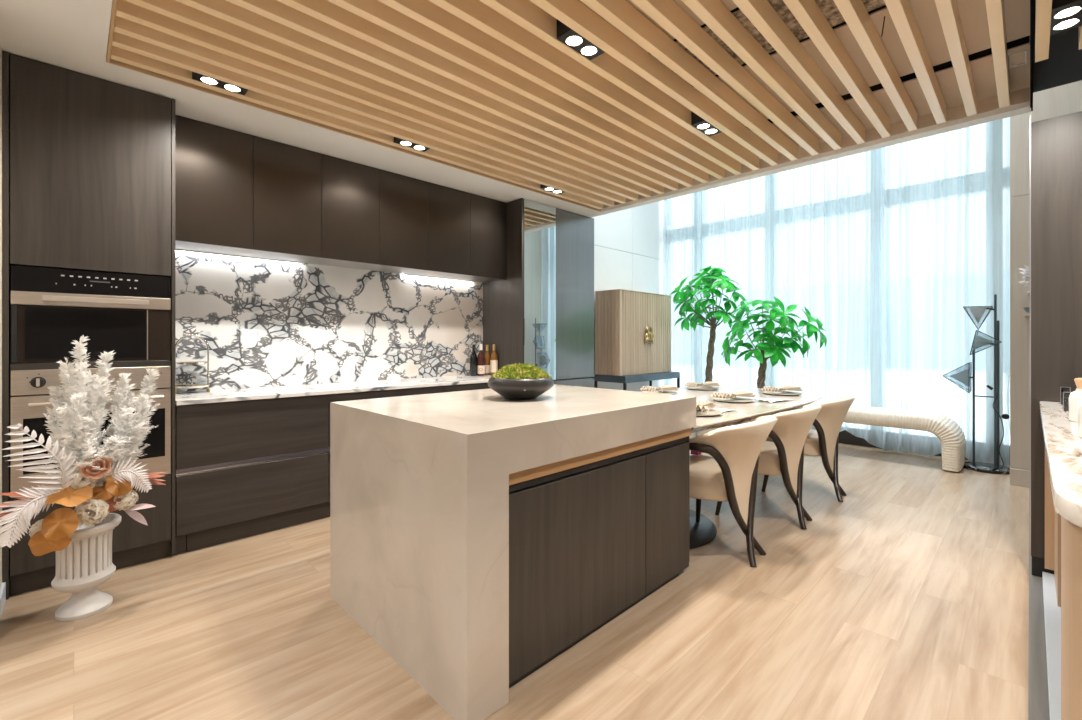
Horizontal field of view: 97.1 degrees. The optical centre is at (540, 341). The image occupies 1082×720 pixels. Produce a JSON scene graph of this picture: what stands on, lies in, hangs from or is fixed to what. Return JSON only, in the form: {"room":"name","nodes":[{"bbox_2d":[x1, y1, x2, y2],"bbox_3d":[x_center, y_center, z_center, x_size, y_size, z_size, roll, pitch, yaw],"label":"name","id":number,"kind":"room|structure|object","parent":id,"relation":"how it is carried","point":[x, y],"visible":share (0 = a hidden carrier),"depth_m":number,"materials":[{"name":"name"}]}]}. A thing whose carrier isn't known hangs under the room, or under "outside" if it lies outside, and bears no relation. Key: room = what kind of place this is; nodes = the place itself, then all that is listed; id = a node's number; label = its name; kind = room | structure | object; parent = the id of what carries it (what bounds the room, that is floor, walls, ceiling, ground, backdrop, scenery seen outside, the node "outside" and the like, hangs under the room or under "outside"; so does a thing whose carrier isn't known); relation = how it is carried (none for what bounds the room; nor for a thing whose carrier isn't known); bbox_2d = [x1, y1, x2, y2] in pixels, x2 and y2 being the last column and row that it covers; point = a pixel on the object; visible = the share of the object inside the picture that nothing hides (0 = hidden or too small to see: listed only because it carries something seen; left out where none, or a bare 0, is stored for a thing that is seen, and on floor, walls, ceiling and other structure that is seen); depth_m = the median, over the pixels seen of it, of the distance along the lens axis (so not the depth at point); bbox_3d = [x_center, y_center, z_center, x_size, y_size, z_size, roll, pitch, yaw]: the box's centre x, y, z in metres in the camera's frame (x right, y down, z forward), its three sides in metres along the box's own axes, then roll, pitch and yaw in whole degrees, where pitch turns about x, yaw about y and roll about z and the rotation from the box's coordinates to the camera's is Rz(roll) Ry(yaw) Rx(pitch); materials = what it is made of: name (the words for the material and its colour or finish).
{"room":"kitchen","nodes":[
{"label":"kitchen","id":0,"kind":"room"},
{"bbox_2d":[0,44,1,587],"bbox_3d":[-2.646,-0.077,2.294,0.102,2.555,1.220,0,0,-44],"label":"wall","id":1,"kind":"structure","parent":0,"point":[0,44],"depth_m":2.17,"materials":[{"name":"beige paint"}]},
{"bbox_2d":[0,582,5,619],"bbox_3d":[-2.336,1.157,2.058,0.012,0.085,0.448,0,0,-44],"label":"baseboard","id":2,"kind":"structure","parent":1,"relation":"attached to","point":[3,585],"depth_m":2.15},
{"bbox_2d":[0,432,1028,719],"bbox_3d":[0.407,1.225,3.267,8.350,0.050,4.096,0,0,-44],"label":"floor","id":3,"kind":"structure","parent":0,"point":[905,597],"depth_m":1.95,"materials":[{"name":"brown wood"}]},
{"bbox_2d":[0,335,165,620],"bbox_3d":[-2.020,0.584,2.097,0.344,1.233,0.592,0,0,32],"label":"flower vase","id":4,"kind":"object","parent":3,"relation":"on","point":[81,539],"visible":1,"depth_m":2.08,"materials":[{"name":"white ceramic"}]},
{"bbox_2d":[2,50,185,599],"bbox_3d":[-2.458,-0.076,2.672,0.695,2.552,0.602,0,0,-44],"label":"tall cabinet","id":5,"kind":"object","parent":3,"relation":"on","point":[88,162],"visible":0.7,"depth_m":2.40,"materials":[{"name":"brown wood"}]},
{"bbox_2d":[11,265,170,362],"bbox_3d":[-2.442,-0.132,2.622,0.595,0.459,0.576,0,0,-44],"label":"oven","id":6,"kind":"object","parent":5,"relation":"in","point":[129,315],"visible":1,"depth_m":2.42,"materials":[{"name":"black glass"}]},
{"bbox_2d":[11,366,170,497],"bbox_3d":[-2.437,0.432,2.617,0.595,0.596,0.590,0,0,-44],"label":"oven","id":7,"kind":"object","parent":5,"relation":"in","point":[29,390],"visible":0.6,"depth_m":2.33,"materials":[{"name":"metal"}]},
{"bbox_2d":[175,394,327,551],"bbox_3d":[-1.945,0.777,3.167,0.830,0.846,0.590,0,0,-44],"label":"base cabinet","id":8,"kind":"object","parent":3,"relation":"on","point":[247,468],"visible":0.95,"depth_m":2.91,"materials":[{"name":"brown wood"}]},
{"bbox_2d":[327,386,442,516],"bbox_3d":[-1.324,0.777,3.775,0.908,0.846,0.590,0,0,-44],"label":"base cabinet","id":9,"kind":"object","parent":3,"relation":"on","point":[435,389],"visible":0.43,"depth_m":3.44,"materials":[{"name":"brown wood"}]},
{"bbox_2d":[443,382,489,392],"bbox_3d":[-0.693,0.777,4.392,0.857,0.846,0.590,0,0,-44],"label":"base cabinet","id":10,"kind":"object","parent":3,"relation":"on","point":[475,386],"visible":0.07,"depth_m":4.03,"materials":[{"name":"brown wood"}]},
{"bbox_2d":[175,375,492,405],"bbox_3d":[-1.308,0.341,3.778,2.595,0.026,0.604,0,0,-44],"label":"countertop","id":11,"kind":"structure","parent":10,"relation":"on","point":[255,393],"depth_m":3.37,"materials":[{"name":"white stone"}]},
{"bbox_2d":[175,334,209,393],"bbox_3d":[-2.264,0.139,3.100,0.196,0.378,0.196,0,0,-44],"label":"serving stand","id":12,"kind":"object","parent":11,"relation":"on","point":[207,362],"visible":0.94,"depth_m":3.10,"materials":[{"name":"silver metal"}]},
{"bbox_2d":[176,362,206,364],"bbox_3d":[-2.264,0.137,3.100,0.172,0.013,0.172,0,0,-44],"label":"tray","id":13,"kind":"object","parent":12,"relation":"on","point":[180,363],"depth_m":3.05,"materials":[{"name":"gold metal"}]},
{"bbox_2d":[175,384,209,387],"bbox_3d":[-2.264,0.286,3.100,0.196,0.013,0.196,0,0,-44],"label":"tray","id":14,"kind":"object","parent":12,"relation":"on","point":[186,385],"depth_m":3.10,"materials":[{"name":"gold metal"}]},
{"bbox_2d":[470,344,476,375],"bbox_3d":[-0.651,0.175,4.622,0.072,0.305,0.072,0,0,-44],"label":"wine bottle","id":15,"kind":"object","parent":11,"relation":"on","point":[473,357],"visible":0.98,"depth_m":4.59,"materials":[{"name":"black glass"}]},
{"bbox_2d":[477,344,484,375],"bbox_3d":[-0.582,0.173,4.644,0.073,0.310,0.077,0,0,-44],"label":"wine bottle","id":16,"kind":"object","parent":11,"relation":"on","point":[480,358],"visible":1,"depth_m":4.62,"materials":[{"name":"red glass"}]},
{"bbox_2d":[484,345,490,374],"bbox_3d":[-0.535,0.178,4.756,0.073,0.300,0.073,0,0,-44],"label":"wine bottle","id":17,"kind":"object","parent":11,"relation":"on","point":[487,356],"visible":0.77,"depth_m":4.72,"materials":[{"name":"orange glass"}]},
{"bbox_2d":[490,344,497,374],"bbox_3d":[-0.463,0.175,4.714,0.073,0.305,0.073,0,0,-44],"label":"wine bottle","id":18,"kind":"object","parent":11,"relation":"on","point":[493,359],"visible":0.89,"depth_m":4.69,"materials":[{"name":"orange glass"}]},
{"bbox_2d":[330,384,695,719],"bbox_3d":[-0.094,0.742,2.368,1.447,0.916,1.098,0,0,-44],"label":"kitchen island","id":19,"kind":"object","parent":3,"relation":"on","point":[477,537],"visible":0.99,"depth_m":1.81,"materials":[{"name":"beige stone"}]},
{"bbox_2d":[488,363,553,399],"bbox_3d":[-0.102,0.194,2.419,0.337,0.180,0.335,0,0,-44],"label":"moss bowl","id":20,"kind":"object","parent":19,"relation":"on","point":[514,381],"visible":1,"depth_m":2.31,"materials":[{"name":"grey ceramic"}]},
{"bbox_2d":[483,198,593,387],"bbox_3d":[-0.003,-0.076,5.064,1.064,2.552,0.614,0,0,-44],"label":"tall cabinet","id":21,"kind":"object","parent":3,"relation":"on","point":[542,315],"visible":0.62,"depth_m":4.76,"materials":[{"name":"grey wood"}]},
{"bbox_2d":[594,371,679,390],"bbox_3d":[1.312,0.808,6.401,1.295,0.784,0.480,0,0,-44],"label":"metal stand","id":22,"kind":"object","parent":3,"relation":"on","point":[650,377],"visible":0.62,"depth_m":6.07,"materials":[{"name":"black metal"}]},
{"bbox_2d":[595,289,670,375],"bbox_3d":[1.275,-0.117,6.388,1.215,1.065,0.446,0,0,-44],"label":"cabinet","id":23,"kind":"object","parent":22,"relation":"on","point":[633,328],"visible":1,"depth_m":6.08,"materials":[{"name":"brown wood"}]},
{"bbox_2d":[670,265,754,435],"bbox_3d":[2.121,0.115,6.099,0.686,2.171,1.016,0,0,-44],"label":"tree","id":24,"kind":"object","parent":3,"relation":"on","point":[715,273],"visible":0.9,"depth_m":6.04,"materials":[{"name":"green plant"}]},
{"bbox_2d":[689,415,777,566],"bbox_3d":[1.034,0.812,2.790,0.625,0.797,0.604,0,0,-44],"label":"dining chair","id":25,"kind":"object","parent":3,"relation":"on","point":[730,475],"visible":0.84,"depth_m":2.61,"materials":[{"name":"beige leather"}]},
{"bbox_2d":[691,450,700,454],"bbox_3d":[0.997,0.692,3.072,0.054,0.058,0.054,0,0,-44],"label":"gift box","id":26,"kind":"object","parent":25,"relation":"on","point":[692,452],"visible":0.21,"depth_m":3.05,"materials":[{"name":"purple"}]},
{"bbox_2d":[663,386,822,548],"bbox_3d":[1.267,0.821,3.700,2.385,0.759,1.246,0,0,-44],"label":"dining table","id":27,"kind":"object","parent":3,"relation":"on","point":[701,533],"visible":0.21,"depth_m":3.21,"materials":[{"name":"beige stone"}]},
{"bbox_2d":[642,390,677,394],"bbox_3d":[1.008,0.433,4.062,0.300,0.015,0.300,0,0,-44],"label":"dinner plate","id":28,"kind":"object","parent":27,"relation":"on","point":[662,391],"visible":0.51,"depth_m":4.11,"materials":[{"name":"ceramic"}]},
{"bbox_2d":[640,385,678,391],"bbox_3d":[1.008,0.397,4.062,0.270,0.059,0.190,0,0,-31],"label":"napkin","id":29,"kind":"object","parent":28,"relation":"on","point":[667,387],"visible":1,"depth_m":4.05,"materials":[{"name":"beige fabric"}]},
{"bbox_2d":[686,386,718,389],"bbox_3d":[1.508,0.433,4.466,0.300,0.015,0.300,0,0,-44],"label":"dinner plate","id":30,"kind":"object","parent":27,"relation":"on","point":[688,387],"visible":0.94,"depth_m":4.47,"materials":[{"name":"ceramic"}]},
{"bbox_2d":[684,381,720,387],"bbox_3d":[1.508,0.397,4.466,0.270,0.059,0.190,0,0,-19],"label":"napkin","id":31,"kind":"object","parent":30,"relation":"on","point":[711,383],"visible":1,"depth_m":4.44,"materials":[{"name":"beige fabric"}]},
{"bbox_2d":[696,408,722,415],"bbox_3d":[0.960,0.433,2.938,0.300,0.015,0.300,0,0,-44],"label":"dinner plate","id":32,"kind":"object","parent":27,"relation":"on","point":[711,412],"visible":0.47,"depth_m":2.90,"materials":[{"name":"ceramic"}]},
{"bbox_2d":[696,400,716,412],"bbox_3d":[0.960,0.397,2.938,0.190,0.059,0.270,0,0,28],"label":"napkin","id":33,"kind":"object","parent":32,"relation":"on","point":[702,406],"visible":0.52,"depth_m":2.97,"materials":[{"name":"beige fabric"}]},
{"bbox_2d":[713,409,734,411],"bbox_3d":[1.173,0.429,3.049,0.180,0.014,0.100,0,0,-27],"label":"linen cloth","id":34,"kind":"object","parent":27,"relation":"on","point":[722,410],"visible":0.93,"depth_m":3.02,"materials":[{"name":"white fabric"}]},
{"bbox_2d":[712,397,754,402],"bbox_3d":[1.434,0.433,3.569,0.300,0.015,0.300,0,0,-44],"label":"dinner plate","id":35,"kind":"object","parent":27,"relation":"on","point":[737,399],"visible":0.92,"depth_m":3.55,"materials":[{"name":"ceramic"}]},
{"bbox_2d":[710,390,754,398],"bbox_3d":[1.434,0.397,3.569,0.270,0.059,0.190,0,0,-30],"label":"napkin","id":36,"kind":"object","parent":35,"relation":"on","point":[722,395],"visible":1,"depth_m":3.56,"materials":[{"name":"beige fabric"}]},
{"bbox_2d":[751,398,791,402],"bbox_3d":[1.757,0.428,3.576,0.300,0.016,0.200,0,0,-19],"label":"linen cloth","id":37,"kind":"object","parent":27,"relation":"on","point":[770,400],"visible":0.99,"depth_m":3.56,"materials":[{"name":"white fabric"}]},
{"bbox_2d":[763,391,801,395],"bbox_3d":[2.033,0.433,4.029,0.300,0.015,0.300,0,0,-44],"label":"dinner plate","id":38,"kind":"object","parent":27,"relation":"on","point":[786,393],"visible":0.92,"depth_m":4.03,"materials":[{"name":"ceramic"}]},
{"bbox_2d":[761,385,802,392],"bbox_3d":[2.033,0.397,4.029,0.270,0.059,0.190,0,0,-21],"label":"napkin","id":39,"kind":"object","parent":38,"relation":"on","point":[767,388],"visible":1,"depth_m":4.01,"materials":[{"name":"beige fabric"}]},
{"bbox_2d":[715,404,821,528],"bbox_3d":[1.587,0.812,3.305,0.625,0.797,0.604,0,0,-44],"label":"dining chair","id":40,"kind":"object","parent":3,"relation":"on","point":[784,456],"visible":0.62,"depth_m":3.12,"materials":[{"name":"beige leather"}]},
{"bbox_2d":[721,296,826,422],"bbox_3d":[2.486,0.357,5.191,0.630,1.685,1.049,0,0,-44],"label":"tree","id":41,"kind":"object","parent":3,"relation":"on","point":[774,348],"visible":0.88,"depth_m":5.07,"materials":[{"name":"green plant"}]},
{"bbox_2d":[762,395,854,501],"bbox_3d":[2.152,0.812,3.829,0.625,0.797,0.604,0,0,-44],"label":"dining chair","id":42,"kind":"object","parent":3,"relation":"on","point":[822,441],"visible":0.6,"depth_m":3.64,"materials":[{"name":"beige leather"}]},
{"bbox_2d":[790,402,965,471],"bbox_3d":[3.409,0.949,5.117,0.510,0.502,1.685,0,0,-44],"label":"bench","id":43,"kind":"object","parent":3,"relation":"on","point":[951,436],"visible":0.57,"depth_m":4.58,"materials":[{"name":"beige fabric"}]},
{"bbox_2d":[942,294,1009,474],"bbox_3d":[4.190,0.379,4.546,0.360,1.643,0.449,0,0,-11],"label":"floor lamp","id":44,"kind":"object","parent":3,"relation":"on","point":[964,376],"visible":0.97,"depth_m":4.46,"materials":[{"name":"black metal"}]},
{"bbox_2d":[1001,414,1009,418],"bbox_3d":[4.280,0.687,4.404,0.032,0.053,0.056,0,0,-44],"label":"switch","id":45,"kind":"object","parent":44,"relation":"attached to","point":[1005,416],"depth_m":4.40,"materials":[{"name":"black plastic"}]},
{"bbox_2d":[1030,108,1081,576],"bbox_3d":[3.045,-0.003,2.349,0.601,2.405,0.902,0,0,-44],"label":"tall cabinet","id":46,"kind":"object","parent":3,"relation":"on","point":[1056,142],"visible":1,"depth_m":2.41,"materials":[{"name":"brown wood"}]},
{"bbox_2d":[0,0,1081,217],"bbox_3d":[-0.203,-1.468,2.232,5.230,0.225,4.724,0,0,-44],"label":"ceiling","id":47,"kind":"structure","parent":0,"point":[491,87],"depth_m":2.50,"materials":[{"name":"brown wood"}]},
{"bbox_2d":[192,72,247,94],"bbox_3d":[-1.688,-1.407,2.520,0.236,0.103,0.093,0,0,-44],"label":"recessed light","id":48,"kind":"object","parent":47,"relation":"in","point":[195,76],"visible":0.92,"depth_m":2.51,"materials":[{"name":"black metal"}]},
{"bbox_2d":[106,0,600,211],"bbox_3d":[0.346,-1.408,2.527,3.804,0.104,3.128,0,0,-44],"label":"trim","id":49,"kind":"structure","parent":47,"relation":"attached to","point":[114,2],"depth_m":2.83,"materials":[{"name":"brown wood"}]},
{"bbox_2d":[394,137,430,151],"bbox_3d":[-0.887,-1.407,3.303,0.236,0.103,0.093,0,0,-44],"label":"recessed light","id":50,"kind":"object","parent":47,"relation":"in","point":[396,140],"visible":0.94,"depth_m":3.29,"materials":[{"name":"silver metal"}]},
{"bbox_2d":[540,184,563,193],"bbox_3d":[0.111,-1.407,4.278,0.236,0.103,0.093,0,0,-44],"label":"recessed light","id":51,"kind":"object","parent":47,"relation":"in","point":[544,187],"visible":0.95,"depth_m":4.25,"materials":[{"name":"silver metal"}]},
{"bbox_2d":[557,19,604,59],"bbox_3d":[0.186,-1.407,2.191,0.236,0.103,0.093,0,0,-44],"label":"recessed light","id":52,"kind":"object","parent":47,"relation":"in","point":[565,34],"visible":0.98,"depth_m":2.17,"materials":[{"name":"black metal"}]},
{"bbox_2d":[691,111,721,135],"bbox_3d":[1.059,-1.407,3.044,0.236,0.103,0.093,0,0,-44],"label":"recessed light","id":53,"kind":"object","parent":47,"relation":"in","point":[697,121],"visible":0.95,"depth_m":3.00,"materials":[{"name":"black metal"}]},
{"bbox_2d":[650,0,885,84],"bbox_3d":[0.558,-1.482,2.734,0.420,0.036,3.130,0,0,-44],"label":"trim","id":54,"kind":"structure","parent":47,"relation":"attached to","point":[828,8],"depth_m":2.19,"materials":[{"name":"brown wood"}]},
{"bbox_2d":[579,0,1029,163],"bbox_3d":[0.351,-1.480,2.531,3.820,0.040,3.130,0,0,-44],"label":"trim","id":55,"kind":"structure","parent":47,"relation":"attached to","point":[972,13],"depth_m":2.44,"materials":[{"name":"brown wood"}]},
{"bbox_2d":[648,5,1028,129],"bbox_3d":[0.845,-1.478,3.009,1.273,0.024,3.118,0,0,-44],"label":"trim","id":56,"kind":"structure","parent":55,"relation":"attached to","point":[1024,40],"depth_m":2.46,"materials":[{"name":"black metal"}]},
{"bbox_2d":[1009,49,1026,67],"bbox_3d":[2.458,-1.457,2.464,0.160,0.006,0.064,0,0,-44],"label":"access hatch","id":57,"kind":"object","parent":55,"relation":"attached to","point":[1025,51],"visible":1,"depth_m":2.46,"materials":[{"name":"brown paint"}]},
{"bbox_2d":[603,87,1029,207],"bbox_3d":[1.711,-1.423,3.861,0.013,0.075,3.128,0,0,-44],"label":"trim","id":58,"kind":"structure","parent":47,"relation":"attached to","point":[1023,95],"depth_m":3.18,"materials":[{"name":"brown wood"}]},
{"bbox_2d":[1030,0,1033,110],"bbox_3d":[1.485,-1.468,1.442,3.920,0.223,0.012,0,0,-44],"label":"trim","id":59,"kind":"structure","parent":47,"relation":"attached to","point":[1031,1],"depth_m":2.22,"materials":[{"name":"black"}]},
{"bbox_2d":[1029,0,1081,92],"bbox_3d":[0.802,-1.520,2.134,3.910,0.120,4.330,0,0,-44],"label":"trim","id":60,"kind":"structure","parent":47,"relation":"attached to","point":[1063,66],"depth_m":2.51,"materials":[{"name":"black metal"}]},
{"bbox_2d":[1050,0,1081,35],"bbox_3d":[2.207,-1.407,2.006,0.236,0.103,0.093,0,0,-44],"label":"recessed light","id":61,"kind":"object","parent":47,"relation":"in","point":[1065,14],"visible":0.99,"depth_m":1.99,"materials":[{"name":"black metal"}]},
{"bbox_2d":[592,200,663,391],"bbox_3d":[1.062,-1.400,6.660,2.670,5.200,0.160,0,0,-44],"label":"wall","id":62,"kind":"structure","parent":0,"point":[628,243],"depth_m":6.74,"materials":[{"name":"white paint"}]},
{"bbox_2d":[838,430,967,459],"bbox_3d":[3.252,1.105,6.018,0.055,0.190,3.820,0,0,-44],"label":"trim","id":63,"kind":"structure","parent":62,"relation":"attached to","point":[845,437],"depth_m":5.58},
{"bbox_2d":[1028,488,1049,719],"bbox_3d":[2.714,1.225,0.907,8.350,0.050,2.504,0,0,-44],"label":"trim","id":64,"kind":"structure","parent":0,"point":[1038,696],"depth_m":1.84,"materials":[{"name":"grey metal"}]},
{"bbox_2d":[1040,401,1081,719],"bbox_3d":[1.994,0.750,1.324,2.332,0.900,0.826,0,0,-44],"label":"counter","id":65,"kind":"object","parent":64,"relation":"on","point":[1062,590],"depth_m":1.16,"materials":[{"name":"white stone"}]},
{"bbox_2d":[1040,401,1081,527],"bbox_3d":[1.993,0.321,1.323,2.331,0.042,0.826,0,0,-44],"label":"countertop","id":66,"kind":"structure","parent":65,"relation":"on","point":[1063,446],"depth_m":1.23,"materials":[{"name":"stone"}]},
{"bbox_2d":[1060,387,1070,404],"bbox_3d":[2.506,0.257,2.285,0.023,0.086,0.034,0,0,-44],"label":"picture frame","id":67,"kind":"object","parent":65,"relation":"on","point":[1062,389],"visible":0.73,"depth_m":2.28,"materials":[{"name":"metal"}]},
{"bbox_2d":[1063,392,1070,410],"bbox_3d":[2.295,0.258,2.072,0.027,0.084,0.044,0,0,-44],"label":"picture frame","id":68,"kind":"object","parent":65,"relation":"on","point":[1066,395],"visible":0.51,"depth_m":2.07,"materials":[{"name":"metal"}]},
{"bbox_2d":[1069,378,1081,421],"bbox_3d":[2.049,0.219,1.795,0.092,0.162,0.092,0,0,-44],"label":"jar","id":69,"kind":"object","parent":65,"relation":"on","point":[1074,397],"visible":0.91,"depth_m":1.80,"materials":[{"name":"white ceramic"}]},
{"bbox_2d":[1077,398,1081,437],"bbox_3d":[1.730,0.229,1.478,0.096,0.142,0.096,0,0,-44],"label":"jar","id":70,"kind":"object","parent":65,"relation":"on","point":[1079,405],"visible":1,"depth_m":1.50,"materials":[{"name":"white ceramic"}]},
{"bbox_2d":[1010,80,1081,487],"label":"wall","id":71,"kind":"structure","parent":0,"point":[1065,99],"depth_m":3.98,"materials":[{"name":"white paint"}]},
{"bbox_2d":[1007,365,1009,430],"bbox_3d":[4.411,0.529,4.500,0.010,0.754,0.032,0,0,-44],"label":"chain","id":72,"kind":"object","parent":71,"relation":"hanging from","point":[1009,365],"visible":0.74,"depth_m":4.50,"materials":[{"name":"white plastic"}]},
{"bbox_3d":[4.080,-0.213,3.715,0.229,0.015,0.450,0,0,-44],"label":"wall shelf","id":73,"kind":"object","parent":71,"relation":"attached to","visible":0},
{"bbox_2d":[1023,307,1029,312],"bbox_3d":[3.968,-0.249,3.809,0.180,0.056,0.180,0,0,-44],"label":"dish","id":74,"kind":"object","parent":73,"relation":"on","point":[1027,309],"visible":0.2,"depth_m":3.82,"materials":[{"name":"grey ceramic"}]},
{"bbox_3d":[4.085,-0.393,3.710,0.229,0.015,0.435,0,0,-44],"label":"wall shelf","id":75,"kind":"object","parent":71,"relation":"attached to","visible":0},
{"bbox_2d":[1018,265,1029,285],"bbox_3d":[3.985,-0.515,3.812,0.196,0.230,0.270,0,0,-44],"label":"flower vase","id":76,"kind":"object","parent":75,"relation":"on","point":[1025,272],"visible":0.1,"depth_m":3.86,"materials":[{"name":"white ceramic"}]},
{"bbox_3d":[-1.459,-0.080,4.197,4.380,2.560,0.158,0,0,-44],"label":"wall","id":77,"kind":"structure","parent":0,"visible":0},
{"bbox_2d":[175,115,252,255],"bbox_3d":[-2.174,-0.979,3.114,0.433,0.746,0.392,0,0,-44],"label":"upper cabinet","id":78,"kind":"object","parent":77,"relation":"attached to","point":[214,164],"visible":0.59,"depth_m":2.97,"materials":[{"name":"brown wood"}]},
{"bbox_2d":[175,249,300,263],"bbox_3d":[-2.140,-0.605,3.376,0.828,0.014,0.022,0,0,-44],"label":"light strip","id":79,"kind":"object","parent":78,"relation":"attached to","point":[175,249],"visible":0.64,"depth_m":3.35,"materials":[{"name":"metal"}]},
{"bbox_2d":[241,135,321,262],"bbox_3d":[-1.864,-0.979,3.417,0.433,0.746,0.392,0,0,-44],"label":"upper cabinet","id":80,"kind":"object","parent":77,"relation":"attached to","point":[287,179],"visible":0.96,"depth_m":3.28,"materials":[{"name":"brown wood"}]},
{"bbox_2d":[175,250,482,391],"bbox_3d":[-1.529,-0.142,4.003,2.596,0.940,0.018,0,0,-44],"label":"backsplash","id":81,"kind":"structure","parent":77,"relation":"attached to","point":[263,323],"depth_m":3.74,"materials":[{"name":"stone"}]},
{"bbox_2d":[307,154,378,268],"bbox_3d":[-1.554,-0.979,3.720,0.433,0.746,0.392,0,0,-44],"label":"upper cabinet","id":82,"kind":"object","parent":77,"relation":"attached to","point":[350,190],"visible":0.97,"depth_m":3.58,"materials":[{"name":"brown wood"}]},
{"bbox_2d":[363,169,427,273],"bbox_3d":[-1.244,-0.979,4.023,0.433,0.746,0.392,0,0,-44],"label":"upper cabinet","id":83,"kind":"object","parent":77,"relation":"attached to","point":[403,200],"visible":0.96,"depth_m":3.88,"materials":[{"name":"brown wood"}]},
{"bbox_2d":[410,182,469,278],"bbox_3d":[-0.934,-0.979,4.326,0.433,0.746,0.392,0,0,-44],"label":"upper cabinet","id":84,"kind":"object","parent":77,"relation":"attached to","point":[448,208],"visible":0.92,"depth_m":4.18,"materials":[{"name":"brown wood"}]},
{"bbox_2d":[403,274,472,281],"bbox_3d":[-0.960,-0.605,4.530,0.768,0.014,0.022,0,0,-44],"label":"rail","id":85,"kind":"object","parent":84,"relation":"attached to","point":[403,274],"visible":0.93,"depth_m":4.50,"materials":[{"name":"metal"}]},
{"bbox_2d":[450,193,506,282],"bbox_3d":[-0.624,-0.979,4.629,0.433,0.746,0.392,0,0,-44],"label":"upper cabinet","id":86,"kind":"object","parent":77,"relation":"attached to","point":[488,217],"visible":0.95,"depth_m":4.49,"materials":[{"name":"brown wood"}]},
{"bbox_3d":[3.161,-3.989,5.922,0.080,0.019,3.810,0,0,-44],"label":"rail","id":87,"kind":"object","parent":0,"visible":0},
{"bbox_2d":[663,117,1009,466],"bbox_3d":[3.160,-1.396,5.902,0.193,5.168,3.790,0,0,-44],"label":"sheer curtain","id":88,"kind":"object","parent":87,"relation":"hanging from","point":[887,247],"visible":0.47,"depth_m":5.32,"materials":[{"name":"white fabric"}]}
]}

